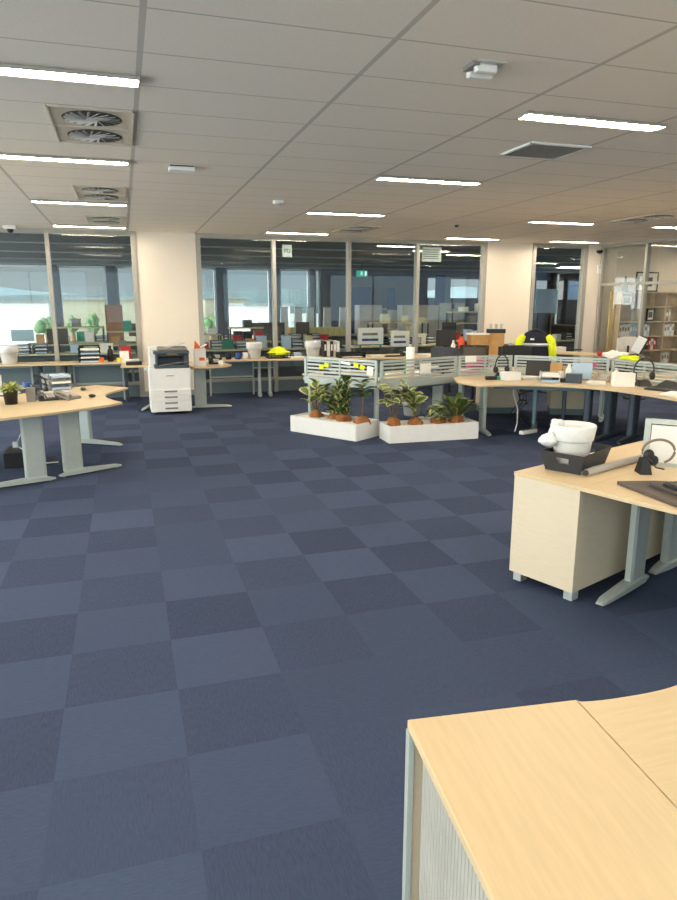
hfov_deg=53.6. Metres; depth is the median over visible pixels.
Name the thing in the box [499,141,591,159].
ceiling vent
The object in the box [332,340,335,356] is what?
ring binder
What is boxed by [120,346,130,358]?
box
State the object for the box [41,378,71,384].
tray
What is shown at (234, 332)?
box
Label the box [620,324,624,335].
ring binder
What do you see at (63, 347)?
work table
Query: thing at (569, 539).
storage cabinet
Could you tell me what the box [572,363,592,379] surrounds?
holder
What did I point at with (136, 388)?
window
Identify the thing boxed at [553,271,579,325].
window
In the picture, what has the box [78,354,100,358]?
tray
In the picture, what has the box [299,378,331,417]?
rubber plant
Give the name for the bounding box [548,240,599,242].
recessed light
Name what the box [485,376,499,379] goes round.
hard case
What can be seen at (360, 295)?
door
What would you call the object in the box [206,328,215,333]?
box
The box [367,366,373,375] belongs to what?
paper note
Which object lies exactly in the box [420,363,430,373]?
card
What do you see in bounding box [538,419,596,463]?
waste bin
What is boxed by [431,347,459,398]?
office chair
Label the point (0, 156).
diffuser
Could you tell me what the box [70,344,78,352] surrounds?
box
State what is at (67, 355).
work table
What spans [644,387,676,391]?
keyboard
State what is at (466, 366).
tray
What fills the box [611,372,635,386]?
box
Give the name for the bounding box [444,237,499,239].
recessed light
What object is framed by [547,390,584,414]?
storage cabinet
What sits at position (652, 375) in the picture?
cushion
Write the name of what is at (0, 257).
rail
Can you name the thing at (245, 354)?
mug
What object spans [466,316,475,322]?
box
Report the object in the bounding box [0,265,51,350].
window
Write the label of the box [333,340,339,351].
ring binder
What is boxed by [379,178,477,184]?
diffuser
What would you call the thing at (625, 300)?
picture
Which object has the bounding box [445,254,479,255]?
recessed light
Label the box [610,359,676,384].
screen
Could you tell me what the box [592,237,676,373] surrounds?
window
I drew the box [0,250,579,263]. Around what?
rail
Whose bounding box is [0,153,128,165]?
recessed light
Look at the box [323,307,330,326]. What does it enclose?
panel
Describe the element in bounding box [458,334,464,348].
bottle
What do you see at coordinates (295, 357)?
paper stack
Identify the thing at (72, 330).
tree
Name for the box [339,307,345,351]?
panel
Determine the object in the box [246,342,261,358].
waste bin
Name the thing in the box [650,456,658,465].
cushion
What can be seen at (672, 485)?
keyboard
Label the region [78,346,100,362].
tray
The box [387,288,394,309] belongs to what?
door
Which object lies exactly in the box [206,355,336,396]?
desk
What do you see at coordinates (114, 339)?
box
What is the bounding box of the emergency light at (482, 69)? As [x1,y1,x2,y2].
[463,59,506,80]
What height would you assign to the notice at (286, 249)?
0.231 m
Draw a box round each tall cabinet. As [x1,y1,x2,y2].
[105,305,123,341]
[439,303,464,333]
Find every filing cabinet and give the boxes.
[354,305,381,339]
[382,310,396,342]
[397,305,438,342]
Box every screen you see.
[304,356,377,388]
[379,356,457,388]
[457,355,512,374]
[514,355,609,377]
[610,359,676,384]
[642,418,676,466]
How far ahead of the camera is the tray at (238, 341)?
15.22 m
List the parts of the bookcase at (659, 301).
shelf, shelf, shelf, shelf, shelf, shelf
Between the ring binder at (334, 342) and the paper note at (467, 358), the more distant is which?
the ring binder at (334, 342)
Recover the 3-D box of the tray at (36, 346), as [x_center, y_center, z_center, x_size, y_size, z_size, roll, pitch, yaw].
[-6.218,-2.122,14.000,0.265,0.195,0.342,-5,13,-20]
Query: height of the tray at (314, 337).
0.195 m
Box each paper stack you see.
[288,356,304,358]
[369,355,384,356]
[521,375,538,379]
[586,380,605,384]
[659,391,676,396]
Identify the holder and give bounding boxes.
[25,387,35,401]
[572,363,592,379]
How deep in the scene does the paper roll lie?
9.49 m
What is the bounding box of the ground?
[290,313,317,326]
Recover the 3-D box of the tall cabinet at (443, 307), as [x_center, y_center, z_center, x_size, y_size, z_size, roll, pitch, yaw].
[3.579,-3.765,21.244,0.637,1.750,0.525,-4,13,-17]
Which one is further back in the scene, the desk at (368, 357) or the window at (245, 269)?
the window at (245, 269)
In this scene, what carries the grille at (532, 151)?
attached to the ceiling vent at (533, 149)
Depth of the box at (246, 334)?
18.43 m
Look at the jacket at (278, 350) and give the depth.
12.73 m
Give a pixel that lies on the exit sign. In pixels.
(359, 273)
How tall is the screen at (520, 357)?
0.280 m
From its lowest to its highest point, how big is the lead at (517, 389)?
0.677 m
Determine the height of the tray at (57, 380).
0.195 m
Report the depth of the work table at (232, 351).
15.99 m
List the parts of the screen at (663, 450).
ribbed panel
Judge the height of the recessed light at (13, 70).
0.021 m
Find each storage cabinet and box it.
[402,700,676,899]
[475,387,518,413]
[509,440,664,600]
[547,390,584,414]
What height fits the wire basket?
0.105 m
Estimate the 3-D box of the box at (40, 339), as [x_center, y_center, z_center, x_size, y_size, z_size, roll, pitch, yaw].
[-7.623,-2.832,17.132,0.188,0.240,0.212,-4,13,-17]
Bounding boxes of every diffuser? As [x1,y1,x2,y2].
[0,68,136,84]
[0,156,126,163]
[32,201,125,205]
[316,213,378,215]
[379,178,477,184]
[523,114,661,129]
[537,222,590,224]
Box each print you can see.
[362,333,377,334]
[362,338,377,340]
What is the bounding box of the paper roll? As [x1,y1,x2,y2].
[406,344,414,376]
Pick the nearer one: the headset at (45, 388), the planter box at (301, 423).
the headset at (45, 388)
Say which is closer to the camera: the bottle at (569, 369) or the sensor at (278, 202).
the sensor at (278, 202)
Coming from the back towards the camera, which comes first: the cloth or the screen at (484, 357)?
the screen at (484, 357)
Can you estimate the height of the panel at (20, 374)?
0.660 m
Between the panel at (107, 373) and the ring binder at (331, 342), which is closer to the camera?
the panel at (107, 373)
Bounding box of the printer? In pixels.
[147,342,191,414]
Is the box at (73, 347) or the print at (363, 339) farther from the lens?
the print at (363, 339)
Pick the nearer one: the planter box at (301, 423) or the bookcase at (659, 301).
the planter box at (301, 423)
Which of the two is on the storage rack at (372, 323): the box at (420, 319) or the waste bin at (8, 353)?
the box at (420, 319)
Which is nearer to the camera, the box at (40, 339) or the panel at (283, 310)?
the box at (40, 339)
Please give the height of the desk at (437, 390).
0.720 m
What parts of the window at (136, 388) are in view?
spandrel panel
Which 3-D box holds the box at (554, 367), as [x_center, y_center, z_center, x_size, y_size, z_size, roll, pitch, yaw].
[3.074,-1.123,9.460,0.160,0.200,0.100,5,13,22]
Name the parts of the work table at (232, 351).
modesty panel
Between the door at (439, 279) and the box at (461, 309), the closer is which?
the box at (461, 309)
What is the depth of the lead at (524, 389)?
9.50 m
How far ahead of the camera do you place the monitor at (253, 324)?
18.32 m
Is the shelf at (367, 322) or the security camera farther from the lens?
the shelf at (367, 322)
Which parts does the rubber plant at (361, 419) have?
stem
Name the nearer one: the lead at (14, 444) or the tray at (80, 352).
the lead at (14, 444)
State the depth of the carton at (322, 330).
21.92 m
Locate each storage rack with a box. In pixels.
[57,326,104,373]
[106,330,138,372]
[204,333,221,369]
[227,327,272,371]
[367,322,428,363]
[446,311,477,323]
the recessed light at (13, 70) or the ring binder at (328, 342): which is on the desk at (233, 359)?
the ring binder at (328, 342)
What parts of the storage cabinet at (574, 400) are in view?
door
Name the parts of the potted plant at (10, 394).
pot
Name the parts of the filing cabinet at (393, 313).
door, door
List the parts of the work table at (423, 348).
modesty panel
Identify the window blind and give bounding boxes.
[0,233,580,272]
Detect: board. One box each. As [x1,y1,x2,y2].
[358,328,382,372]
[391,331,409,370]
[519,428,537,434]
[534,289,557,333]
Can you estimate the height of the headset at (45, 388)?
0.254 m
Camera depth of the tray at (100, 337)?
17.51 m
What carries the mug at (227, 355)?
on the desk at (233, 359)
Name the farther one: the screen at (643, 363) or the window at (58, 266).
the window at (58, 266)
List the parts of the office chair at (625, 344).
seat, backrest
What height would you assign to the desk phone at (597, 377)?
0.112 m
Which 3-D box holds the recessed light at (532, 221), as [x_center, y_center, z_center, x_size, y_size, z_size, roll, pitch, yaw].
[3.579,-3.643,10.745,1.160,0.021,0.152,-4,13,-17]
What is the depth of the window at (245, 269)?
25.41 m
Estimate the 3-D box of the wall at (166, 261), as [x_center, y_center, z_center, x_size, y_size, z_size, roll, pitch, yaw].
[4.241,-3.051,15.027,16.700,3.020,0.200,-4,13,-17]
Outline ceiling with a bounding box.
[0,0,676,247]
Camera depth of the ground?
218.26 m
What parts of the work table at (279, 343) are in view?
modesty panel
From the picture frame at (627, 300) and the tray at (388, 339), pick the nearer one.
the picture frame at (627, 300)
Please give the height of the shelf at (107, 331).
0.030 m
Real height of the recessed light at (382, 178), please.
0.021 m
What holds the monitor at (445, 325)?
on the work table
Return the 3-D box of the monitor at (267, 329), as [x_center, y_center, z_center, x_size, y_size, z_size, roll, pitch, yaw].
[-1.542,-2.662,15.761,0.420,0.495,0.180,1,12,4]
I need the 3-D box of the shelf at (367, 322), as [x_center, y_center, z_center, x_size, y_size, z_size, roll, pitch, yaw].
[1.773,-3.787,19.920,1.795,0.030,0.440,-4,13,-17]
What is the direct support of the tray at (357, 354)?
on the desk at (368, 357)
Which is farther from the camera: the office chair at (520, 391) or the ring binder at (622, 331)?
the ring binder at (622, 331)
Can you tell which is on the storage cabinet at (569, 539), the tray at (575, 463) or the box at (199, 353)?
the tray at (575, 463)
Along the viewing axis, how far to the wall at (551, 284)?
28.93 m
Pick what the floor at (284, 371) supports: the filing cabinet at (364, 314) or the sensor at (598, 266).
the filing cabinet at (364, 314)
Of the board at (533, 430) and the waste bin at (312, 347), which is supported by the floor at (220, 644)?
the board at (533, 430)
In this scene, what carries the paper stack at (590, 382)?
on the desk at (636, 392)
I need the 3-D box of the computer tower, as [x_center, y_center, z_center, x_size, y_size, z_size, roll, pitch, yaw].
[-3.585,0.071,7.468,0.200,0.160,0.420,-4,13,-17]
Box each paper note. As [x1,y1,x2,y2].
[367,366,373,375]
[465,356,475,361]
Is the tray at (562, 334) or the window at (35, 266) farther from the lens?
the window at (35, 266)
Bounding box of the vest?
[619,355,638,360]
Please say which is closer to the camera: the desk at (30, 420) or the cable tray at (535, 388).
the desk at (30, 420)
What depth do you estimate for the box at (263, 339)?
15.63 m
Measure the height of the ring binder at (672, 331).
0.270 m
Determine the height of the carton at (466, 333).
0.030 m
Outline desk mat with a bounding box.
[617,481,676,506]
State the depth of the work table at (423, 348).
17.06 m
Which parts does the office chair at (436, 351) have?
backrest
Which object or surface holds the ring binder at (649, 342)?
on the bookcase at (659, 301)
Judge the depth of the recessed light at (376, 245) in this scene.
15.13 m
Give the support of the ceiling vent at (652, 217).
in the ceiling
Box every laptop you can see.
[525,360,550,375]
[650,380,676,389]
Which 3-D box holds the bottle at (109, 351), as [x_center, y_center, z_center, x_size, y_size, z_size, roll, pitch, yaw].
[-4.117,-1.740,12.083,0.100,0.280,0.100,-4,13,-17]
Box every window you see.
[0,227,144,397]
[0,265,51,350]
[57,265,107,326]
[115,266,217,347]
[195,233,487,393]
[226,268,270,339]
[280,269,308,306]
[315,269,320,326]
[528,243,588,367]
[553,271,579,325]
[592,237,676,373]
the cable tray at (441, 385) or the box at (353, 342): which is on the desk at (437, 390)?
the cable tray at (441, 385)
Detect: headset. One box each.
[33,376,48,393]
[493,354,509,375]
[633,357,654,386]
[634,438,675,474]
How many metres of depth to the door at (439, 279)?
25.63 m
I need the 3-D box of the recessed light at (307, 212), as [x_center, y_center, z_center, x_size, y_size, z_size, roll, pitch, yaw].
[0.107,-3.408,9.677,1.160,0.021,0.152,-4,13,-17]
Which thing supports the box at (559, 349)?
on the desk at (566, 352)
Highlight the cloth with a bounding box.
[602,350,629,360]
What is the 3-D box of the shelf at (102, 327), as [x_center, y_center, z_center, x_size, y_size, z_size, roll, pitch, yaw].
[-6.192,-2.935,16.036,1.095,0.030,0.440,-4,13,-17]
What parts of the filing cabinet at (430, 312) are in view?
door, door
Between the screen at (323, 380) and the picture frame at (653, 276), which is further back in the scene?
the picture frame at (653, 276)
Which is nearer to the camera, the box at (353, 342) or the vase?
the vase
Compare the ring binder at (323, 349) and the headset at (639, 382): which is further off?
the ring binder at (323, 349)
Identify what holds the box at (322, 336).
on the work table at (279, 343)
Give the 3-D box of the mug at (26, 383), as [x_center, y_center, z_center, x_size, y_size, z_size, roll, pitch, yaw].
[-3.768,-0.776,8.108,0.098,0.100,0.083,4,13,17]
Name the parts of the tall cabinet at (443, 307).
door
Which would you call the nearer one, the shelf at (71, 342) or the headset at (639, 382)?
the headset at (639, 382)
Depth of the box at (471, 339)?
13.54 m
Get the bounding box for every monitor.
[46,328,68,351]
[129,323,135,342]
[251,323,265,334]
[264,326,281,347]
[270,323,284,334]
[296,322,308,338]
[436,330,455,346]
[442,322,455,329]
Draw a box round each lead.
[12,433,57,463]
[510,389,529,428]
[513,389,517,431]
[514,390,539,427]
[518,389,549,428]
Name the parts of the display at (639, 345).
panel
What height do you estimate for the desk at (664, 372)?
0.720 m
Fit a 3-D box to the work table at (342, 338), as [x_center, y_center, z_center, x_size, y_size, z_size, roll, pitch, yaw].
[0.094,-3.504,22.446,3.400,0.725,0.800,-4,13,-17]
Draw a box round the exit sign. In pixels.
[355,262,367,276]
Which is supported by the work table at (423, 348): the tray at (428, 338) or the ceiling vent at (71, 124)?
the tray at (428, 338)
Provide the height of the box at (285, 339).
0.285 m
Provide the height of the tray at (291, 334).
0.195 m
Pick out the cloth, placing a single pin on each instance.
(612, 354)
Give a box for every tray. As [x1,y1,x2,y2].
[17,344,31,353]
[33,343,48,353]
[41,371,70,378]
[41,371,71,390]
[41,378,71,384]
[42,383,71,390]
[78,346,99,350]
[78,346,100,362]
[78,350,99,354]
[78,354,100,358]
[79,359,98,362]
[95,335,106,342]
[159,361,186,365]
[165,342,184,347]
[210,340,222,348]
[223,334,233,339]
[235,340,247,348]
[288,333,299,339]
[291,339,302,347]
[307,333,319,338]
[336,351,365,357]
[381,384,444,390]
[383,337,390,345]
[414,364,438,370]
[426,336,435,343]
[466,360,486,372]
[466,366,486,369]
[486,329,505,332]
[494,386,584,391]
[539,371,559,377]
[539,371,559,382]
[539,377,559,382]
[540,443,611,474]
[557,332,571,339]
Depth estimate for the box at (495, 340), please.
13.60 m
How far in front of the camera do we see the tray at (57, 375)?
8.17 m
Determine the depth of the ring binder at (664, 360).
15.71 m
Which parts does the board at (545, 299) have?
panel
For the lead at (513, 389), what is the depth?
9.36 m
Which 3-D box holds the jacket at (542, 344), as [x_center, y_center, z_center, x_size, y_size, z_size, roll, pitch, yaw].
[3.652,-1.903,12.442,0.788,0.705,0.326,4,13,16]
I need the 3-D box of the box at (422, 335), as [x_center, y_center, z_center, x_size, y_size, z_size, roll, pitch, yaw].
[2.083,-2.833,17.074,0.243,0.267,0.212,-4,13,-17]
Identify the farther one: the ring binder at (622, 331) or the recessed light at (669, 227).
the ring binder at (622, 331)
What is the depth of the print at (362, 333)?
15.30 m
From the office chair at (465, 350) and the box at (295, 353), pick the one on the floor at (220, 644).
the office chair at (465, 350)
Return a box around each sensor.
[273,200,283,204]
[597,265,600,273]
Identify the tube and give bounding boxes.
[576,455,641,475]
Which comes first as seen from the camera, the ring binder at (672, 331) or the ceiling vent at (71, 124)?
the ceiling vent at (71, 124)
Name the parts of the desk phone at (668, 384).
lid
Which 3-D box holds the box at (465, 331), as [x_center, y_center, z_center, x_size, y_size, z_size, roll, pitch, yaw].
[3.677,-3.282,19.068,0.192,0.288,0.212,-4,13,-17]
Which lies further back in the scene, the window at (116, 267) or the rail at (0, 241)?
the window at (116, 267)
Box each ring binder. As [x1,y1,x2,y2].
[320,341,326,356]
[327,341,329,356]
[330,341,332,356]
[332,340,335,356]
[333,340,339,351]
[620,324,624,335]
[625,324,629,335]
[630,324,634,335]
[644,324,646,335]
[646,337,655,349]
[647,338,650,349]
[662,351,666,362]
[665,323,669,334]
[666,309,670,320]
[666,323,674,334]
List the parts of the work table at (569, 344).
modesty panel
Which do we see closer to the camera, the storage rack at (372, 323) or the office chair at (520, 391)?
the office chair at (520, 391)
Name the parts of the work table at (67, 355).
modesty panel, leg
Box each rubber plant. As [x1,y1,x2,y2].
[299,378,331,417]
[318,388,350,419]
[333,375,351,421]
[349,378,375,423]
[375,381,415,425]
[399,380,427,424]
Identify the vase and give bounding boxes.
[620,276,628,291]
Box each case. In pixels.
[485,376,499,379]
[551,377,565,381]
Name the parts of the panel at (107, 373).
panel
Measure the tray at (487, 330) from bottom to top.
0.080 m
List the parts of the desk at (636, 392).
leg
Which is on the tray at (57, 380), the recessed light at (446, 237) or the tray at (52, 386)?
the tray at (52, 386)
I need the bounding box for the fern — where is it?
[426,392,484,422]
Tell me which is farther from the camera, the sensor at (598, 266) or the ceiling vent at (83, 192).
the sensor at (598, 266)
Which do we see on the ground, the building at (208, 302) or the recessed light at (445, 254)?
the building at (208, 302)
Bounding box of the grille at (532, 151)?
[505,144,584,158]
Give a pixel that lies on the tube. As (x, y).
(607, 466)
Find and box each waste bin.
[0,345,18,363]
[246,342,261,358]
[304,341,320,356]
[401,395,420,415]
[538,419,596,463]
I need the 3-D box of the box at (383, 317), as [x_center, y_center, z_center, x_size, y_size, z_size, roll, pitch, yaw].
[1.373,-3.892,19.767,0.200,0.240,0.300,-4,13,-17]
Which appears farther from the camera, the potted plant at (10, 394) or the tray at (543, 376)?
the tray at (543, 376)
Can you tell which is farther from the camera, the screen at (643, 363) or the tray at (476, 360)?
the tray at (476, 360)
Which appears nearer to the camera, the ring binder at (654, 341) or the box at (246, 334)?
the ring binder at (654, 341)
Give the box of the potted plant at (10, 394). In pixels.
[0,381,24,404]
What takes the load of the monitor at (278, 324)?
on the work table at (279, 343)
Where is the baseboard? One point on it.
(192, 391)
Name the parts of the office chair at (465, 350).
backrest, frame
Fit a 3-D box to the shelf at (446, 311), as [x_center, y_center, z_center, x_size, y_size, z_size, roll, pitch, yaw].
[3.947,-4.249,20.627,1.195,0.030,0.440,-4,13,-17]
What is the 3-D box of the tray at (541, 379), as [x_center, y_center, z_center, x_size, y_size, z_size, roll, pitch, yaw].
[2.842,-0.961,9.025,0.265,0.070,0.332,4,13,16]
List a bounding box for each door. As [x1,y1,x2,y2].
[351,287,371,333]
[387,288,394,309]
[435,275,444,329]
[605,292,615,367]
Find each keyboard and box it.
[338,375,368,377]
[384,355,403,356]
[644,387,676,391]
[663,481,676,490]
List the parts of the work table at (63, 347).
modesty panel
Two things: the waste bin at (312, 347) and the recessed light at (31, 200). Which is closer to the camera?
the recessed light at (31, 200)
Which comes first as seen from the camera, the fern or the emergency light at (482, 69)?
the emergency light at (482, 69)
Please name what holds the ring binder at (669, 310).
on the bookcase at (659, 301)
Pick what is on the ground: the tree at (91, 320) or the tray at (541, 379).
the tree at (91, 320)
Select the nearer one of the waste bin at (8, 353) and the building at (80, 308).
the waste bin at (8, 353)
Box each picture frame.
[622,294,633,305]
[634,272,658,291]
[646,309,654,320]
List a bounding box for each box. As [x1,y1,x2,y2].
[36,334,44,343]
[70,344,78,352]
[71,319,80,326]
[76,332,84,340]
[85,331,94,341]
[99,343,113,352]
[111,336,119,344]
[118,340,125,350]
[119,351,128,361]
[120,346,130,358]
[122,320,131,330]
[193,341,206,365]
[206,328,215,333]
[221,340,233,348]
[232,335,241,340]
[233,331,242,339]
[242,320,251,326]
[243,331,251,339]
[245,338,253,346]
[253,331,262,340]
[256,336,266,347]
[281,335,290,347]
[288,352,300,355]
[290,412,378,441]
[303,336,312,347]
[318,334,328,339]
[351,340,359,345]
[379,417,478,443]
[380,314,389,321]
[398,315,407,321]
[406,326,412,333]
[418,317,424,321]
[418,333,425,343]
[450,315,459,322]
[458,307,468,311]
[463,329,472,339]
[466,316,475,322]
[467,335,487,344]
[488,333,504,354]
[500,371,520,380]
[550,363,562,371]
[552,334,560,339]
[556,346,565,351]
[565,373,581,383]
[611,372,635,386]
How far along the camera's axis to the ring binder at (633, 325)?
15.28 m
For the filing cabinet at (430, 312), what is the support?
on the floor at (284, 371)
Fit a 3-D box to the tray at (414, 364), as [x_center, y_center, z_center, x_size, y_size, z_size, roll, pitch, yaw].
[1.341,-1.246,10.193,0.265,0.125,0.339,-4,13,-17]
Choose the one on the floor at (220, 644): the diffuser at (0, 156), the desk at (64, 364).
the desk at (64, 364)
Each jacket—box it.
[267,346,289,357]
[515,328,556,361]
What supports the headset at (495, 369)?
on the desk at (636, 392)
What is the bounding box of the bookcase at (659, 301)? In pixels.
[610,292,676,372]
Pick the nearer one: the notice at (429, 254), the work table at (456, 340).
the notice at (429, 254)
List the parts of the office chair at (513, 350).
backrest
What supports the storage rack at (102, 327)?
on the floor at (284, 371)
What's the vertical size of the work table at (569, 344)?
0.725 m
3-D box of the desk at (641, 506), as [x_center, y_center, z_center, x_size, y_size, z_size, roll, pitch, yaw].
[2.729,0.582,3.833,2.032,0.720,1.782,-10,16,-37]
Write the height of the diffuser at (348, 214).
0.008 m
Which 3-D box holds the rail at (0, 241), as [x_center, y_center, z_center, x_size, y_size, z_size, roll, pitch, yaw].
[0.114,-4.667,15.649,24.000,0.030,0.030,-4,13,-17]
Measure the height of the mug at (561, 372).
0.100 m
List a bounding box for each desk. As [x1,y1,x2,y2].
[0,360,129,401]
[0,397,61,487]
[15,385,127,476]
[121,361,231,410]
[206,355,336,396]
[302,371,452,418]
[342,353,437,388]
[449,367,610,421]
[454,375,676,443]
[557,351,605,369]
[577,685,676,807]
[581,465,676,605]
[637,372,676,384]
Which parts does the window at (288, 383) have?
spandrel panel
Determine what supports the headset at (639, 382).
on the desk at (636, 392)
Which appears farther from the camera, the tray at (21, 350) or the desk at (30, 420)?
the tray at (21, 350)
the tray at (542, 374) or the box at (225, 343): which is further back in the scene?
the box at (225, 343)
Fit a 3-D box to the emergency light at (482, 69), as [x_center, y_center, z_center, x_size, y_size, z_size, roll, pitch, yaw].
[0.787,-2.082,3.682,0.190,0.052,0.200,-4,13,-17]
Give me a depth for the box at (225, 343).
15.45 m
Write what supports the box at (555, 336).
on the work table at (569, 344)
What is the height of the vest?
0.078 m
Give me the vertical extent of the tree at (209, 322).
4.497 m
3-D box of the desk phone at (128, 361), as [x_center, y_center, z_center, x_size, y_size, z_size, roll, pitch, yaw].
[-3.500,-1.503,11.422,0.281,0.100,0.200,-4,13,-17]
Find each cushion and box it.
[643,449,654,459]
[649,371,654,379]
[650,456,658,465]
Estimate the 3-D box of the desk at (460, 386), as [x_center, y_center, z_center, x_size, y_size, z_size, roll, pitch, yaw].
[3.101,-0.861,10.409,2.777,0.720,1.548,3,13,12]
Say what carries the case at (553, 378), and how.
on the desk at (636, 392)
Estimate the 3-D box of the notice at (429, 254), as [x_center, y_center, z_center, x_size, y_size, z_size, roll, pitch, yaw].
[1.950,-4.093,14.031,0.445,0.293,0.006,-4,13,-17]
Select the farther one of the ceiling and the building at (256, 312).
the building at (256, 312)
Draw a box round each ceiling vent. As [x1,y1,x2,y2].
[45,104,133,146]
[73,185,125,201]
[85,215,124,224]
[332,225,380,232]
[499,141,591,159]
[607,213,676,223]
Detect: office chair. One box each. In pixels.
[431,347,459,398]
[459,345,491,402]
[494,345,531,405]
[519,390,547,397]
[605,337,636,394]
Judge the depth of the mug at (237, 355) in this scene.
12.51 m
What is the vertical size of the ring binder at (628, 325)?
0.270 m
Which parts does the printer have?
control panel, paper drawer, paper drawer, paper drawer, paper drawer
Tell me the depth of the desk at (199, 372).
11.37 m
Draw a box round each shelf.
[57,326,103,328]
[69,341,104,343]
[106,330,135,332]
[227,327,263,328]
[367,322,428,323]
[446,311,477,312]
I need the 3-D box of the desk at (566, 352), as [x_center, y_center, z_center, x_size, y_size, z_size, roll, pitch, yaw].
[5.021,-1.689,14.186,0.638,0.720,2.267,-10,16,-39]
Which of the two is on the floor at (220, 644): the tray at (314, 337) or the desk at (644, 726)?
the desk at (644, 726)
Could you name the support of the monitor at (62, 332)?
on the work table at (67, 355)
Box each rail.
[0,241,580,256]
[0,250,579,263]
[0,257,579,268]
[0,263,557,271]
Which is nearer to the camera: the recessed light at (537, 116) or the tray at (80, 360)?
the recessed light at (537, 116)
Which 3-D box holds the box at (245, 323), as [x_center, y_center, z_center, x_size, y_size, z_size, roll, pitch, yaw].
[-2.334,-3.231,17.108,0.200,0.190,0.300,-4,13,-17]
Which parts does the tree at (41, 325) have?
crown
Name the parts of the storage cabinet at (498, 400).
door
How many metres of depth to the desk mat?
3.69 m
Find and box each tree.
[34,316,51,342]
[65,315,78,340]
[85,313,99,340]
[204,316,214,339]
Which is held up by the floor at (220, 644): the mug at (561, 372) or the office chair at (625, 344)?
the office chair at (625, 344)
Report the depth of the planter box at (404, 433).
8.68 m
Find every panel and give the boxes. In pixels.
[0,366,33,386]
[72,364,125,399]
[209,361,254,395]
[280,307,288,334]
[294,307,301,326]
[306,307,313,326]
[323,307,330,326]
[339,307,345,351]
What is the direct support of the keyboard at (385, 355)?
on the desk at (368, 357)
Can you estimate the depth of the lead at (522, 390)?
9.66 m
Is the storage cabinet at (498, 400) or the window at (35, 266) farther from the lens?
the window at (35, 266)
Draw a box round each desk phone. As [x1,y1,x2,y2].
[36,389,58,400]
[54,389,80,399]
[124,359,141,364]
[208,357,219,364]
[210,353,221,359]
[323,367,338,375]
[593,372,610,381]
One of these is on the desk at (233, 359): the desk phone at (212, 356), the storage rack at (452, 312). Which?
the desk phone at (212, 356)
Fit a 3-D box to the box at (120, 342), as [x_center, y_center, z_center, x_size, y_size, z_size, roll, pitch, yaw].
[-4.673,-2.248,14.487,0.170,0.233,0.200,-4,13,-17]
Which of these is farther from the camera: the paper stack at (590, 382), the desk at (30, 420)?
the paper stack at (590, 382)
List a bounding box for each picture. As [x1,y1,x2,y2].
[623,298,629,302]
[641,277,652,285]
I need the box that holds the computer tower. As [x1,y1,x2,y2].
[3,446,23,467]
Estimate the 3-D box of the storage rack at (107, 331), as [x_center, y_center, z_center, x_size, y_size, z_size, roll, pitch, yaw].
[-5.129,-2.346,16.293,0.895,1.100,0.440,-4,13,-17]
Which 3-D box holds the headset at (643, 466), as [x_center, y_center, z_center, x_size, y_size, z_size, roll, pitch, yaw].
[1.965,0.039,4.122,0.228,0.218,0.114,1,12,3]
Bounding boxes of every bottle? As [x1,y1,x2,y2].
[107,346,113,361]
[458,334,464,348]
[565,364,572,377]
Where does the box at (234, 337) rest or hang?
on the storage rack at (228, 328)
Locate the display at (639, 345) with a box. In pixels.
[622,335,648,399]
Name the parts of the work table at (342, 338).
modesty panel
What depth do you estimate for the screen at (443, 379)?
9.30 m
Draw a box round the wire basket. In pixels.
[265,352,293,358]
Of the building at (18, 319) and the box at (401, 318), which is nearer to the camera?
the box at (401, 318)
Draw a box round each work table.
[0,350,135,381]
[28,341,137,356]
[206,346,327,370]
[208,339,331,363]
[293,333,390,347]
[342,344,457,370]
[433,340,466,347]
[556,339,574,361]
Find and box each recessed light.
[0,63,139,87]
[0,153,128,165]
[30,199,126,206]
[52,224,125,228]
[266,231,328,234]
[306,211,384,216]
[375,175,481,185]
[376,245,413,246]
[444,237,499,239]
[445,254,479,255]
[516,110,667,131]
[527,220,594,224]
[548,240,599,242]
[651,226,676,228]
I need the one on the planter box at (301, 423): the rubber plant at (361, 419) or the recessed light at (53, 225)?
the rubber plant at (361, 419)
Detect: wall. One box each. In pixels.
[135,231,676,391]
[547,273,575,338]
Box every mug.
[22,381,32,389]
[225,353,232,359]
[235,353,242,358]
[242,352,248,358]
[558,371,564,377]
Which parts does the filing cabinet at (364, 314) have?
door, door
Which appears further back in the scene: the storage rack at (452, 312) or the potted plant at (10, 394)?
the storage rack at (452, 312)
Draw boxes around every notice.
[282,245,291,256]
[422,247,440,261]
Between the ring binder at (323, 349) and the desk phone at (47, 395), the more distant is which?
the ring binder at (323, 349)
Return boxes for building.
[0,301,53,347]
[52,265,579,342]
[62,298,135,340]
[203,297,249,344]
[229,303,293,337]
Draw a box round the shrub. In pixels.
[424,405,453,423]
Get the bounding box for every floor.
[0,384,676,899]
[33,355,573,384]
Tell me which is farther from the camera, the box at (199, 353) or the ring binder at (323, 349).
the ring binder at (323, 349)
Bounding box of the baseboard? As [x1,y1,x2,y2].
[145,390,193,396]
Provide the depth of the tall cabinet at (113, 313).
20.33 m
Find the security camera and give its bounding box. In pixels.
[3,225,16,232]
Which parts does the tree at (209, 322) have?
crown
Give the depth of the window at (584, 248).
15.09 m
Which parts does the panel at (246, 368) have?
panel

